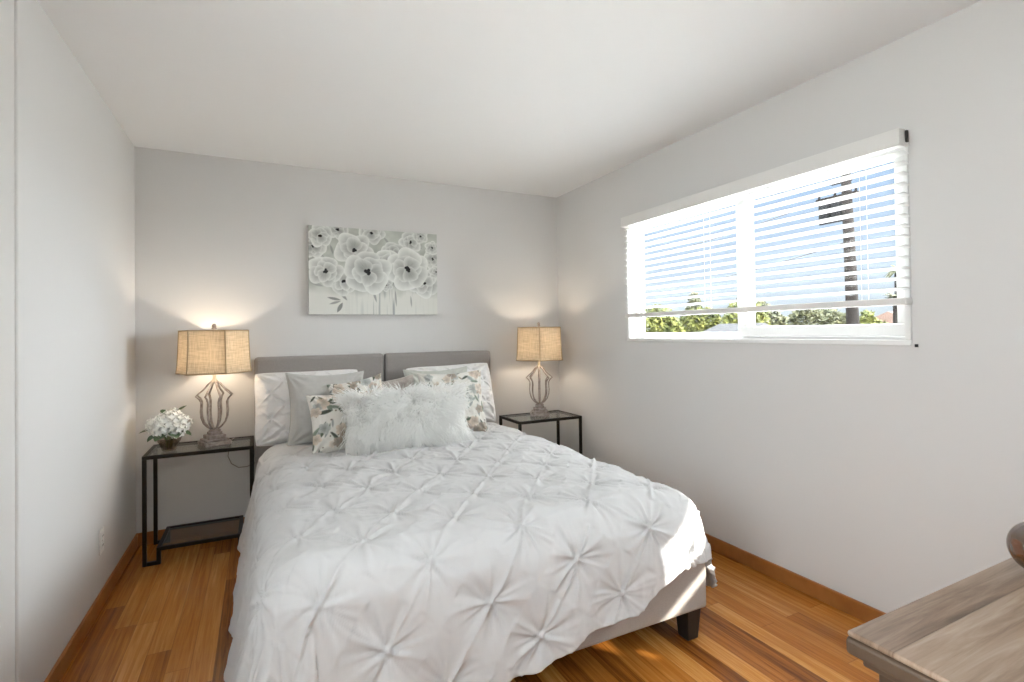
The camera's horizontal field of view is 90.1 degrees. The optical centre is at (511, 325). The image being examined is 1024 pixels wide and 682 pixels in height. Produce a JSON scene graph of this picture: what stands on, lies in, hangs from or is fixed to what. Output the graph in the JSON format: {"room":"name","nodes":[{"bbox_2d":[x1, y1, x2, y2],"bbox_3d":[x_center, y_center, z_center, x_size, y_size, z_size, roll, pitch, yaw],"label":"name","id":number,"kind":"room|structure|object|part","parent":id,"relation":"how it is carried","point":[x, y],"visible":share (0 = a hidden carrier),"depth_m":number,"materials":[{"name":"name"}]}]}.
{"room":"bedroom","nodes":[
{"label":"bedroom","id":0,"kind":"room"},
{"bbox_2d":[20,0,135,681],"bbox_3d":[-1.395,0.083,1.135,0.130,2.440,4.372,0,-1,-26],"label":"wall","id":1,"kind":"structure","parent":0,"point":[78,408],"depth_m":2.05,"materials":[{"name":"white paint"}]},
{"bbox_2d":[0,0,20,681],"bbox_3d":[-1.508,0.089,1.514,0.042,2.440,0.192,0,-1,-26],"label":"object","id":2,"kind":"structure","parent":1,"relation":"attached to","point":[10,300],"depth_m":1.53,"materials":[{"name":"white paint"}]},
{"bbox_2d":[44,534,137,681],"bbox_3d":[-1.902,1.288,2.344,0.014,0.075,1.686,0,-1,-26],"label":"baseboard","id":3,"kind":"structure","parent":1,"relation":"attached to","point":[63,662],"depth_m":2.21,"materials":[{"name":"brown wood"}]},
{"bbox_2d":[99,526,103,555],"bbox_3d":[-1.948,1.022,2.427,0.010,0.116,0.072,0,-1,-26],"label":"wall outlet","id":4,"kind":"object","parent":1,"relation":"attached to","point":[101,531],"visible":1,"depth_m":2.41,"materials":[{"name":"white plastic"}]},
{"bbox_2d":[134,146,559,532],"bbox_3d":[-0.977,0.111,3.851,3.283,2.440,0.130,0,-1,-26],"label":"wall","id":5,"kind":"structure","parent":0,"point":[222,242],"depth_m":3.48,"materials":[{"name":"white paint"}]},
{"bbox_2d":[136,517,244,545],"bbox_3d":[-0.929,1.292,3.772,3.023,0.075,0.014,0,-1,-26],"label":"baseboard","id":6,"kind":"structure","parent":5,"relation":"attached to","point":[194,531],"depth_m":3.24,"materials":[{"name":"brown wood"}]},
{"bbox_2d":[308,225,437,314],"bbox_3d":[-1.000,-0.389,3.754,0.925,0.620,0.036,0,-1,-26],"label":"canvas painting","id":7,"kind":"object","parent":5,"relation":"attached to","point":[352,271],"visible":1,"depth_m":3.72},
{"bbox_2d":[60,530,878,681],"bbox_3d":[0.036,1.352,1.817,3.283,0.120,4.632,0,-1,-26],"label":"floor","id":8,"kind":"structure","parent":0,"point":[168,621],"depth_m":2.13,"materials":[{"name":"brown wood"}]},
{"bbox_2d":[142,436,253,566],"bbox_3d":[-1.872,1.031,3.097,0.550,0.607,0.355,0,-1,-26],"label":"nightstand","id":9,"kind":"object","parent":8,"relation":"on","point":[166,537],"visible":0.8,"depth_m":3.01,"materials":[{"name":"brown metal"}]},
{"bbox_3d":[-2.035,1.040,2.829,0.020,0.587,0.020,0,-1,-26],"label":"leg","id":10,"kind":"part","parent":9,"relation":"part of","materials":[{"name":"brown metal"}]},
{"bbox_3d":[-1.994,1.295,2.845,0.065,0.075,0.020,0,-1,-26],"label":"foot rail","id":11,"kind":"part","parent":9,"relation":"part of","materials":[{"name":"brown metal"}]},
{"bbox_3d":[-2.183,1.046,3.129,0.020,0.587,0.020,0,-1,-26],"label":"leg","id":12,"kind":"part","parent":9,"relation":"part of","materials":[{"name":"brown metal"}]},
{"bbox_3d":[-2.142,1.301,3.145,0.065,0.075,0.020,0,-1,-26],"label":"foot rail","id":13,"kind":"part","parent":9,"relation":"part of","materials":[{"name":"brown metal"}]},
{"bbox_3d":[-1.876,0.737,3.100,0.550,0.020,0.355,0,-1,-26],"label":"frame","id":14,"kind":"part","parent":9,"relation":"part of","materials":[{"name":"brown metal"}]},
{"bbox_3d":[-1.869,1.249,3.094,0.420,0.020,0.355,0,-1,-26],"label":"shelf frame","id":15,"kind":"part","parent":9,"relation":"part of","materials":[{"name":"brown metal"}]},
{"bbox_2d":[175,324,251,467],"bbox_3d":[-1.784,0.521,3.152,0.502,1.065,0.389,0,-1,-25],"label":"table lamp","id":16,"kind":"object","parent":9,"relation":"on","point":[214,352],"visible":0.98,"depth_m":3.04,"materials":[{"name":"beige fabric"}]},
{"bbox_3d":[-1.828,0.160,3.138,0.412,0.254,0.357,-1,-1,43],"label":"lamp shade","id":17,"kind":"part","parent":16,"relation":"part of","materials":[{"name":"fabric"}]},
{"bbox_3d":[-1.712,0.887,3.314,0.240,0.336,0.141,0,-1,-26],"label":"lamp cord","id":18,"kind":"part","parent":16,"relation":"part of","materials":[{"name":"brown plastic"}]},
{"bbox_3d":[-1.560,1.036,3.064,0.020,0.587,0.020,0,-1,-26],"label":"leg","id":19,"kind":"part","parent":9,"relation":"part of","materials":[{"name":"brown metal"}]},
{"bbox_3d":[-1.995,0.690,2.973,0.132,0.074,0.132,0,-1,-26],"label":"glass vase","id":20,"kind":"object","parent":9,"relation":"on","visible":0},
{"bbox_2d":[140,405,192,448],"bbox_3d":[-1.990,0.597,2.966,0.229,0.233,0.232,-1,-1,15],"label":"flower bouquet","id":21,"kind":"object","parent":20,"relation":"in","point":[170,427],"visible":1,"depth_m":2.93,"materials":[{"name":"white plant"}]},
{"bbox_2d":[254,350,705,651],"bbox_3d":[-0.448,0.748,2.749,1.690,1.125,2.261,0,-1,-26],"label":"frame","id":22,"kind":"object","parent":8,"relation":"on","point":[683,598],"visible":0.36,"depth_m":3.35,"materials":[{"name":"grey fabric"}]},
{"bbox_3d":[-1.313,0.720,3.543,0.842,1.025,0.071,0,-1,-26],"label":"headboard","id":23,"kind":"part","parent":22,"relation":"part of","materials":[{"name":"grey fabric"}]},
{"bbox_3d":[-0.553,0.714,3.919,0.842,1.025,0.071,0,-1,-26],"label":"headboard","id":24,"kind":"part","parent":22,"relation":"part of","materials":[{"name":"grey fabric"}]},
{"bbox_3d":[0.054,1.065,1.760,1.640,0.197,0.055,0,-1,-26],"label":"footboard","id":25,"kind":"part","parent":22,"relation":"part of","materials":[{"name":"beige fabric"}]},
{"bbox_3d":[0.729,1.222,2.118,0.075,0.129,0.075,0,-1,-26],"label":"leg","id":26,"kind":"part","parent":22,"relation":"part of","materials":[{"name":"black wood"}]},
{"bbox_3d":[-0.433,0.915,2.744,1.530,0.319,2.125,0,-1,-26],"label":"mattress","id":27,"kind":"object","parent":22,"relation":"on","visible":0},
{"bbox_2d":[254,369,357,445],"bbox_3d":[-1.307,0.520,3.308,0.642,0.441,0.294,0,-1,-31],"label":"pillow sham","id":28,"kind":"object","parent":27,"relation":"on","point":[272,399],"visible":0.39,"depth_m":3.14,"materials":[{"name":"white fabric"}]},
{"bbox_2d":[406,363,495,421],"bbox_3d":[-0.438,0.513,3.736,0.652,0.452,0.292,0,-1,-23],"label":"pillow sham","id":29,"kind":"object","parent":27,"relation":"on","point":[486,386],"visible":0.24,"depth_m":3.77,"materials":[{"name":"white fabric"}]},
{"bbox_2d":[224,422,716,681],"bbox_3d":[-0.315,0.971,2.535,1.908,0.607,2.070,0,-1,-26],"label":"duvet","id":30,"kind":"object","parent":27,"relation":"on","point":[492,557],"visible":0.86,"depth_m":1.74,"materials":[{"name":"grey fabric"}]},
{"bbox_2d":[285,371,363,445],"bbox_3d":[-1.149,0.510,3.178,0.479,0.444,0.204,0,-1,-27],"label":"throw cushion","id":31,"kind":"object","parent":30,"relation":"on","point":[299,386],"visible":0.44,"depth_m":3.09,"materials":[{"name":"fabric"}]},
{"bbox_2d":[306,389,373,453],"bbox_3d":[-0.970,0.562,2.982,0.410,0.348,0.202,0,-1,-34],"label":"floral cushion","id":32,"kind":"object","parent":30,"relation":"on","point":[326,416],"visible":0.33,"depth_m":2.88,"materials":[{"name":"fabric"}]},
{"bbox_2d":[326,373,382,394],"bbox_3d":[-0.943,0.506,3.183,0.388,0.396,0.157,0,-1,-29],"label":"floral cushion","id":33,"kind":"object","parent":30,"relation":"on","point":[374,380],"visible":0.19,"depth_m":3.17,"materials":[{"name":"fabric"}]},
{"bbox_2d":[382,374,413,389],"bbox_3d":[-0.770,0.519,3.317,0.373,0.385,0.158,0,-1,-31],"label":"cushion","id":34,"kind":"object","parent":30,"relation":"on","point":[407,380],"visible":0.2,"depth_m":3.34,"materials":[{"name":"white fabric"}]},
{"bbox_2d":[329,374,475,455],"bbox_3d":[-0.623,0.541,2.991,0.856,0.485,0.388,0,-1,-24],"label":"fur pillow","id":35,"kind":"object","parent":30,"relation":"on","point":[417,415],"visible":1,"depth_m":2.88,"materials":[{"name":"white fur"}]},
{"bbox_2d":[403,366,466,385],"bbox_3d":[-0.503,0.510,3.523,0.468,0.433,0.187,0,-1,-25],"label":"throw cushion","id":36,"kind":"object","parent":30,"relation":"on","point":[462,369],"visible":0.07,"depth_m":3.52,"materials":[{"name":"grey fabric"}]},
{"bbox_2d":[417,369,487,431],"bbox_3d":[-0.386,0.513,3.356,0.449,0.426,0.207,0,-1,-22],"label":"floral cushion","id":37,"kind":"object","parent":30,"relation":"on","point":[475,417],"visible":0.44,"depth_m":3.35,"materials":[{"name":"fabric"}]},
{"bbox_2d":[499,410,582,454],"bbox_3d":[0.226,1.014,4.020,0.550,0.607,0.355,0,-1,-26],"label":"nightstand","id":38,"kind":"object","parent":8,"relation":"on","point":[557,419],"visible":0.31,"depth_m":3.98,"materials":[{"name":"brown metal"}]},
{"bbox_2d":[516,322,562,416],"bbox_3d":[0.215,0.342,4.048,0.364,0.738,0.419,-1,-1,1],"label":"table lamp","id":39,"kind":"object","parent":38,"relation":"on","point":[538,343],"visible":1,"depth_m":3.92,"materials":[{"name":"beige fabric"}]},
{"bbox_3d":[0.212,0.144,4.050,0.357,0.254,0.412,-1,-1,1],"label":"lamp shade","id":40,"kind":"part","parent":39,"relation":"part of","materials":[{"name":"fabric"}]},
{"bbox_3d":[0.222,0.720,4.024,0.550,0.020,0.355,0,-1,-26],"label":"frame","id":41,"kind":"part","parent":38,"relation":"part of","materials":[{"name":"brown metal"}]},
{"bbox_3d":[0.389,1.025,4.288,0.020,0.587,0.020,0,-1,-26],"label":"leg","id":42,"kind":"part","parent":38,"relation":"part of","materials":[{"name":"brown metal"}]},
{"bbox_3d":[0.538,1.019,3.987,0.020,0.587,0.020,0,-1,-26],"label":"leg","id":43,"kind":"part","parent":38,"relation":"part of","materials":[{"name":"brown metal"}]},
{"bbox_2d":[846,557,1023,681],"bbox_3d":[1.148,0.865,0.841,1.168,0.800,0.482,0,-1,-26],"label":"dresser","id":44,"kind":"object","parent":8,"relation":"on","point":[970,629],"visible":0.95,"depth_m":0.78,"materials":[{"name":"brown wood"}]},
{"bbox_3d":[1.145,0.509,0.841,1.136,0.016,0.440,0,-1,-26],"label":"moulding","id":45,"kind":"part","parent":44,"relation":"part of","materials":[{"name":"brown wood"}]},
{"bbox_3d":[0.603,0.898,0.778,0.045,0.748,0.045,0,-1,-26],"label":"leg","id":46,"kind":"part","parent":44,"relation":"part of","materials":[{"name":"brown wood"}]},
{"bbox_3d":[1.145,0.488,0.841,1.168,0.026,0.472,0,-1,-26],"label":"edge moulding","id":47,"kind":"part","parent":44,"relation":"part of","materials":[{"name":"brown wood"}]},
{"bbox_2d":[1006,522,1023,567],"bbox_3d":[0.994,0.418,0.957,0.100,0.100,0.100,0,-1,-26],"label":"glass orb","id":48,"kind":"object","parent":44,"relation":"on","point":[1014,539],"visible":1,"depth_m":0.96,"materials":[{"name":"brown"}]},
{"bbox_2d":[37,0,981,197],"bbox_3d":[0.002,-1.207,1.849,3.283,0.120,4.632,0,-1,-26],"label":"ceiling","id":49,"kind":"structure","parent":0,"point":[549,98],"depth_m":2.28,"materials":[{"name":"white paint"}]},
{"bbox_2d":[557,0,1023,612],"bbox_3d":[1.433,0.062,2.530,0.130,2.440,4.372,0,-1,-26],"label":"wall","id":50,"kind":"structure","parent":0,"point":[886,478],"depth_m":2.22,"materials":[{"name":"white paint"}]},
{"bbox_2d":[625,146,911,345],"bbox_3d":[1.254,-0.330,2.861,0.123,0.852,1.760,0,-1,-26],"label":"window","id":51,"kind":"structure","parent":50,"relation":"in","point":[900,333],"depth_m":2.59,"materials":[{"name":"white plastic"}]},
{"bbox_3d":[1.116,-0.327,3.217,0.025,0.786,0.930,0,-1,-26],"label":"fixed sash","id":52,"kind":"part","parent":51,"relation":"part of","materials":[{"name":"white plastic"}]},
{"bbox_2d":[621,128,912,317],"bbox_3d":[1.182,-0.418,2.804,0.069,0.699,1.745,0,-1,-26],"label":"window blind","id":53,"kind":"object","parent":51,"relation":"attached to","point":[896,138],"visible":1,"depth_m":2.48,"materials":[{"name":"white plastic"}]},
{"bbox_3d":[0.868,-0.381,3.441,0.051,0.625,0.002,0,-1,-26],"label":"ladder cord","id":54,"kind":"part","parent":53,"relation":"part of","materials":[{"name":"white fabric"}]},
{"bbox_3d":[1.120,-0.391,2.930,0.051,0.625,0.002,0,-1,-26],"label":"ladder cord","id":55,"kind":"part","parent":53,"relation":"part of","materials":[{"name":"white fabric"}]},
{"bbox_3d":[1.235,-0.396,2.697,0.051,0.625,0.002,0,-1,-26],"label":"ladder cord","id":56,"kind":"part","parent":53,"relation":"part of","materials":[{"name":"white fabric"}]},
{"bbox_3d":[1.190,-0.082,2.794,0.050,0.027,1.727,0,-1,-26],"label":"rail","id":57,"kind":"part","parent":53,"relation":"part of","materials":[{"name":"white plastic"}]},
{"bbox_3d":[1.495,-0.406,2.171,0.051,0.625,0.002,0,-1,-26],"label":"ladder cord","id":58,"kind":"part","parent":53,"relation":"part of","materials":[{"name":"white fabric"}]},
{"bbox_3d":[1.273,-0.331,2.870,0.040,0.808,1.716,0,-1,-26],"label":"frame","id":59,"kind":"part","parent":51,"relation":"part of","materials":[{"name":"white plastic"}]},
{"bbox_3d":[1.446,-0.341,2.468,0.035,0.785,0.835,0,-1,-26],"label":"sliding sash","id":60,"kind":"part","parent":51,"relation":"part of","materials":[{"name":"white plastic"}]},
{"bbox_2d":[705,533,885,621],"bbox_3d":[1.387,1.245,2.477,0.014,0.075,4.358,0,-1,-26],"label":"baseboard","id":61,"kind":"structure","parent":50,"relation":"attached to","point":[864,612],"depth_m":2.47,"materials":[{"name":"brown wood"}]},
{"label":"outside","id":62,"kind":"structure","parent":0,"visible":0},
{"bbox_3d":[22.621,2.070,44.579,200.000,0.200,180.000,0,-1,-26],"label":"ground","id":63,"kind":"structure","parent":62,"visible":0},
{"bbox_2d":[645,304,685,332],"bbox_3d":[6.977,0.459,24.307,2.367,2.957,2.392,-1,-1,1],"label":"tree","id":64,"kind":"object","parent":63,"relation":"on","point":[658,324],"visible":0.27,"depth_m":23.53,"materials":[{"name":"green plant"}]},
{"bbox_2d":[685,292,702,331],"bbox_3d":[15.927,-0.472,44.558,1.470,5.073,1.583,0,-1,-26],"label":"conifer","id":65,"kind":"object","parent":63,"relation":"on","point":[691,300],"visible":0.21,"depth_m":44.37,"materials":[{"name":"green plant"}]},
{"bbox_2d":[675,306,721,331],"bbox_3d":[10.041,0.532,27.215,2.282,3.147,3.180,0,-1,-26],"label":"tree","id":66,"kind":"object","parent":63,"relation":"on","point":[689,322],"visible":0.3,"depth_m":26.54,"materials":[{"name":"green plant"}]},
{"bbox_2d":[703,323,769,331],"bbox_3d":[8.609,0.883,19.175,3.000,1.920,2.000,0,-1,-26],"label":"house","id":67,"kind":"structure","parent":63,"relation":"on","point":[720,327],"depth_m":19.15,"materials":[{"name":"grey paint"}]},
{"bbox_2d":[720,298,773,325],"bbox_3d":[10.708,0.275,23.518,2.395,3.317,2.398,0,-1,-26],"label":"tree","id":68,"kind":"object","parent":63,"relation":"on","point":[727,318],"visible":0.14,"depth_m":23.02,"materials":[{"name":"green plant"}]},
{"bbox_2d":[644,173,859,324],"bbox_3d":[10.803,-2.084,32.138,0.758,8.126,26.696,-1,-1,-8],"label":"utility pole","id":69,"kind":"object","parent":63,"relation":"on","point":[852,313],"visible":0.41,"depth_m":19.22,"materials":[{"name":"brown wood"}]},
{"bbox_3d":[12.782,-2.063,19.262,0.440,7.708,0.550,0,-1,-26],"label":"post","id":70,"kind":"part","parent":69,"relation":"part of","materials":[{"name":"brown wood"}]},
{"bbox_2d":[736,300,789,325],"bbox_3d":[14.917,0.446,30.647,3.015,3.964,3.551,0,-1,-26],"label":"tree","id":71,"kind":"object","parent":63,"relation":"on","point":[777,319],"visible":0.15,"depth_m":29.79,"materials":[{"name":"green plant"}]},
{"bbox_2d":[786,308,840,325],"bbox_3d":[18.934,0.425,31.928,3.088,3.386,3.429,0,-1,-26],"label":"tree","id":72,"kind":"object","parent":63,"relation":"on","point":[796,316],"visible":0.19,"depth_m":31.56,"materials":[{"name":"green plant"}]},
{"bbox_2d":[809,311,845,324],"bbox_3d":[16.247,0.641,25.960,2.183,2.802,2.358,0,-1,-26],"label":"tree","id":73,"kind":"object","parent":63,"relation":"on","point":[837,318],"visible":0.22,"depth_m":25.52,"materials":[{"name":"green plant"}]},
{"bbox_2d":[859,309,888,323],"bbox_3d":[15.101,0.653,21.578,1.672,2.763,1.710,0,-1,-26],"label":"tree","id":74,"kind":"object","parent":63,"relation":"on","point":[866,317],"visible":0.13,"depth_m":21.30,"materials":[{"name":"green plant"}]},
{"bbox_2d":[876,311,892,323],"bbox_3d":[21.846,0.504,28.502,3.000,2.550,4.000,0,-1,-26],"label":"house","id":75,"kind":"structure","parent":63,"relation":"on","point":[888,316],"depth_m":27.87,"materials":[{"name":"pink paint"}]},
{"bbox_2d":[884,265,896,294],"bbox_3d":[24.244,-1.036,32.184,1.362,5.664,1.382,-1,-1,-7],"label":"palm tree","id":76,"kind":"object","parent":63,"relation":"on","point":[890,273],"visible":0.2,"depth_m":32.17,"materials":[{"name":"green plant"}]},
{"bbox_2d":[885,293,897,323],"bbox_3d":[19.625,0.038,25.913,1.266,3.492,1.396,-1,-1,42],"label":"palm tree","id":77,"kind":"object","parent":63,"relation":"on","point":[889,295],"visible":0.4,"depth_m":25.95,"materials":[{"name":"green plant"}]}
]}

